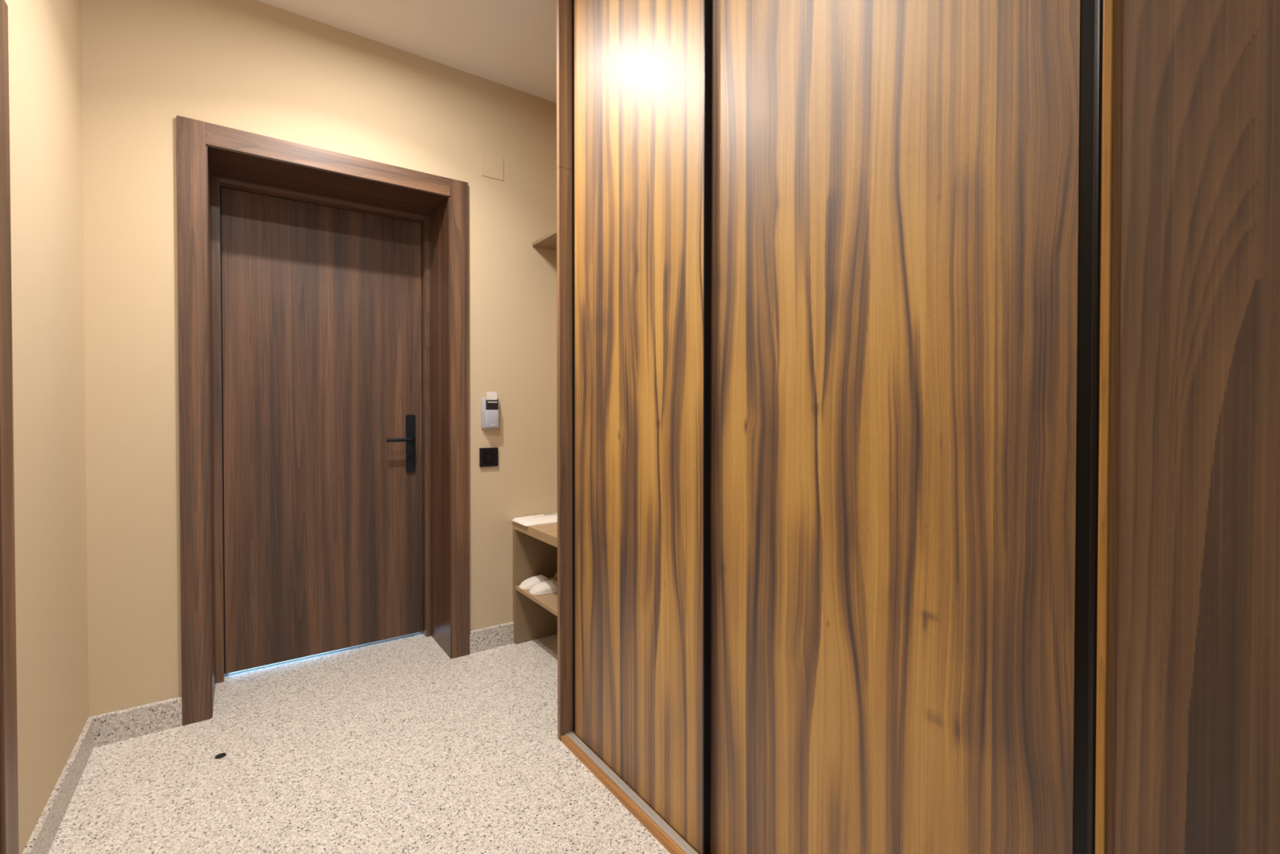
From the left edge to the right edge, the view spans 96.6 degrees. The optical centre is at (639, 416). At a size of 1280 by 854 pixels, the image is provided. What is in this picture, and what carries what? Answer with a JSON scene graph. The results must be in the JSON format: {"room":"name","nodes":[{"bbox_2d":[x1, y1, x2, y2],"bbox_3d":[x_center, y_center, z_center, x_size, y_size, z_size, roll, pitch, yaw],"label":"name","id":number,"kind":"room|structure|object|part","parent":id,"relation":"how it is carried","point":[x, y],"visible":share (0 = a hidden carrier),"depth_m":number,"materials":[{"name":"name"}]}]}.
{"room":"entrance hallway","nodes":[
{"label":"entrance hallway","id":0,"kind":"room"},
{"bbox_2d":[4,0,88,853],"bbox_3d":[-0.789,-0.216,0.275,0.120,2.725,3.960,0,1,-35],"label":"wall","id":1,"kind":"structure","parent":0,"point":[45,57],"depth_m":1.55,"materials":[{"name":"paint"}]},
{"bbox_2d":[0,0,18,853],"bbox_3d":[-1.136,0.121,0.807,0.158,2.039,1.053,0,1,-35],"label":"door","id":2,"kind":"structure","parent":1,"relation":"in","point":[9,815],"depth_m":1.23,"materials":[{"name":"brown wood"}]},
{"bbox_3d":[-1.149,0.158,0.799,0.129,1.965,0.905,0,1,-35],"label":"frame","id":3,"kind":"part","parent":2,"relation":"part of","materials":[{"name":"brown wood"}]},
{"bbox_2d":[22,717,93,853],"bbox_3d":[-1.634,1.079,1.609,0.013,0.104,0.802,0,1,-35],"label":"baseboard","id":4,"kind":"structure","parent":1,"relation":"attached to","point":[41,840],"depth_m":1.60,"materials":[{"name":"stone"}]},
{"bbox_2d":[80,0,557,716],"bbox_3d":[-1.193,-0.243,2.630,2.166,2.725,0.360,0,1,-35],"label":"wall","id":5,"kind":"structure","parent":0,"point":[253,66],"depth_m":2.12,"materials":[{"name":"paint"}]},
{"bbox_2d":[88,696,182,747],"bbox_3d":[-1.772,1.074,2.011,0.249,0.104,0.013,0,1,-35],"label":"baseboard","id":6,"kind":"structure","parent":5,"relation":"attached to","point":[131,722],"depth_m":2.01,"materials":[{"name":"stone"}]},
{"bbox_2d":[176,115,470,725],"bbox_3d":[-1.369,0.016,2.561,1.057,2.208,0.475,0,1,-35],"label":"door","id":7,"kind":"structure","parent":5,"relation":"in","point":[323,294],"depth_m":2.61,"materials":[{"name":"brown wood"}]},
{"bbox_3d":[-1.636,0.021,2.093,0.083,2.208,0.015,0,1,-35],"label":"casing","id":8,"kind":"part","parent":7,"relation":"part of","materials":[{"name":"brown wood"}]},
{"bbox_3d":[-1.237,-1.045,2.361,0.890,0.080,0.014,0,1,-35],"label":"casing","id":9,"kind":"part","parent":7,"relation":"part of","materials":[{"name":"brown wood"}]},
{"bbox_3d":[-1.176,0.114,2.812,0.142,0.030,0.067,0,1,-35],"label":"handle","id":10,"kind":"part","parent":7,"relation":"part of","materials":[{"name":"black plastic"}]},
{"bbox_3d":[-1.155,0.135,2.874,0.044,0.288,0.012,0,1,-35],"label":"handle plate","id":11,"kind":"part","parent":7,"relation":"part of","materials":[{"name":"black plastic"}]},
{"bbox_3d":[-0.839,0.015,2.653,0.083,2.208,0.015,0,1,-35],"label":"casing","id":12,"kind":"part","parent":7,"relation":"part of","materials":[{"name":"brown wood"}]},
{"bbox_2d":[479,447,497,466],"bbox_3d":[-0.724,0.195,2.736,0.090,0.090,0.013,0,1,-35],"label":"wall socket","id":13,"kind":"object","parent":5,"relation":"attached to","point":[488,456],"visible":1,"depth_m":2.73,"materials":[{"name":"black plastic"}]},
{"bbox_2d":[480,398,498,428],"bbox_3d":[-0.711,-0.016,2.727,0.085,0.143,0.040,0,1,-35],"label":"switch","id":14,"kind":"object","parent":5,"relation":"attached to","point":[489,408],"visible":1,"depth_m":2.71,"materials":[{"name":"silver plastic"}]},
{"bbox_2d":[486,391,497,399],"bbox_3d":[-0.705,-0.098,2.715,0.049,0.040,0.001,0,1,-35],"label":"card","id":15,"kind":"object","parent":14,"relation":"in","point":[490,395],"visible":1,"depth_m":2.71,"materials":[{"name":"white plastic"}]},
{"bbox_2d":[469,621,513,653],"bbox_3d":[-0.716,1.066,2.753,0.219,0.104,0.013,0,1,-35],"label":"baseboard","id":16,"kind":"structure","parent":5,"relation":"attached to","point":[502,634],"depth_m":2.75,"materials":[{"name":"stone"}]},
{"bbox_2d":[480,151,503,180],"bbox_3d":[-0.709,-1.200,2.737,0.111,0.112,0.004,0,1,-35],"label":"cover plate","id":17,"kind":"object","parent":5,"relation":"attached to","point":[491,165],"visible":1,"depth_m":2.73,"materials":[{"name":"paint"}]},
{"bbox_2d":[48,631,670,853],"bbox_3d":[-0.647,1.158,1.869,2.166,0.060,6.620,0,1,-35],"label":"floor","id":18,"kind":"structure","parent":0,"point":[399,745],"depth_m":1.80,"materials":[{"name":"stone"}]},
{"bbox_2d":[214,752,226,759],"bbox_3d":[-1.393,1.126,1.895,0.031,0.003,0.031,0,1,-35],"label":"cap","id":19,"kind":"object","parent":18,"relation":"on","point":[220,755],"visible":1,"depth_m":1.89,"materials":[{"name":"black rubber"}]},
{"bbox_2d":[512,520,557,643],"bbox_3d":[-0.216,0.815,2.578,0.398,0.604,0.865,0,1,-35],"label":"shelf unit","id":20,"kind":"object","parent":18,"relation":"on","point":[535,548],"visible":0.19,"depth_m":2.82,"materials":[{"name":"beige laminate"}]},
{"bbox_2d":[511,512,557,526],"bbox_3d":[-0.444,0.502,2.829,0.340,0.016,0.180,0,1,-35],"label":"laundry bag","id":21,"kind":"object","parent":20,"relation":"on","point":[540,519],"visible":0.55,"depth_m":2.75,"materials":[{"name":"white fabric"}]},
{"bbox_3d":[-0.216,0.533,2.574,0.398,0.040,0.865,0,1,-35],"label":"seat","id":22,"kind":"part","parent":20,"relation":"part of","materials":[{"name":"beige laminate"}]},
{"bbox_2d":[515,585,557,616],"bbox_3d":[-0.220,0.840,2.576,0.386,0.017,0.807,0,1,-35],"label":"shelf","id":23,"kind":"object","parent":20,"relation":"attached to","point":[548,602],"depth_m":2.60,"materials":[{"name":"beige laminate"}]},
{"bbox_2d":[519,572,557,590],"bbox_3d":[-0.466,0.800,2.829,0.279,0.056,0.102,0,1,-36],"label":"slipper","id":24,"kind":"object","parent":20,"relation":"on","point":[526,584],"visible":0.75,"depth_m":2.77,"materials":[{"name":"white fabric"}]},
{"bbox_2d":[528,578,557,595],"bbox_3d":[-0.398,0.801,2.745,0.279,0.056,0.102,0,1,-31],"label":"slipper","id":25,"kind":"object","parent":20,"relation":"on","point":[547,587],"visible":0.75,"depth_m":2.68,"materials":[{"name":"white fabric"}]},
{"bbox_2d":[556,0,1279,853],"bbox_3d":[0.646,-0.225,1.167,0.594,2.723,2.410,0,1,-35],"label":"wardrobe","id":26,"kind":"object","parent":18,"relation":"on","point":[917,362],"visible":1,"depth_m":0.99,"materials":[{"name":"brown wood"}]},
{"bbox_3d":[-0.040,-1.229,2.133,0.593,0.738,0.020,0,1,-35],"label":"panel","id":27,"kind":"part","parent":26,"relation":"part of","materials":[{"name":"brown wood"}]},
{"bbox_3d":[-0.040,0.133,2.149,0.593,1.984,0.020,0,1,-35],"label":"panel","id":28,"kind":"part","parent":26,"relation":"part of","materials":[{"name":"brown wood"}]},
{"bbox_3d":[0.204,1.125,1.398,0.113,0.018,1.508,0,1,-35],"label":"rail","id":29,"kind":"part","parent":26,"relation":"part of","materials":[{"name":"brown wood"}]},
{"bbox_3d":[-0.026,-0.215,1.703,0.018,2.641,0.668,0,1,-35],"label":"sliding door","id":30,"kind":"part","parent":26,"relation":"part of","materials":[{"name":"brown wood"}]},
{"bbox_3d":[0.393,-0.208,1.145,0.018,2.641,0.814,0,1,-35],"label":"sliding door","id":31,"kind":"part","parent":26,"relation":"part of","materials":[{"name":"brown wood"}]},
{"bbox_3d":[0.617,-0.220,0.745,0.061,2.722,0.010,0,1,-35],"label":"edge moulding","id":32,"kind":"part","parent":26,"relation":"part of","materials":[{"name":"brown wood"}]},
{"bbox_3d":[0.614,-0.220,0.730,0.023,2.722,0.011,0,1,-35],"label":"edge moulding","id":33,"kind":"part","parent":26,"relation":"part of","materials":[{"name":"brown wood"}]},
{"bbox_3d":[0.678,-0.218,0.633,0.030,2.722,0.220,0,1,-35],"label":"panel","id":34,"kind":"part","parent":26,"relation":"part of","materials":[{"name":"brown wood"}]},
{"bbox_2d":[256,0,556,102],"bbox_3d":[-0.021,-1.626,0.944,2.166,0.080,4.440,0,1,-35],"label":"ceiling","id":35,"kind":"structure","parent":0,"point":[511,43],"depth_m":2.37,"materials":[{"name":"paint"}]},
{"bbox_3d":[0.886,-0.230,1.451,0.120,2.725,3.960,0,1,-35],"label":"wall","id":36,"kind":"structure","parent":0,"visible":0},
{"bbox_2d":[532,229,556,250],"bbox_3d":[-0.173,-0.836,2.589,0.291,0.061,0.865,0,1,-35],"label":"wall shelf","id":37,"kind":"object","parent":36,"relation":"attached to","point":[548,241],"visible":0.07,"depth_m":2.80,"materials":[{"name":"beige laminate"}]}
]}

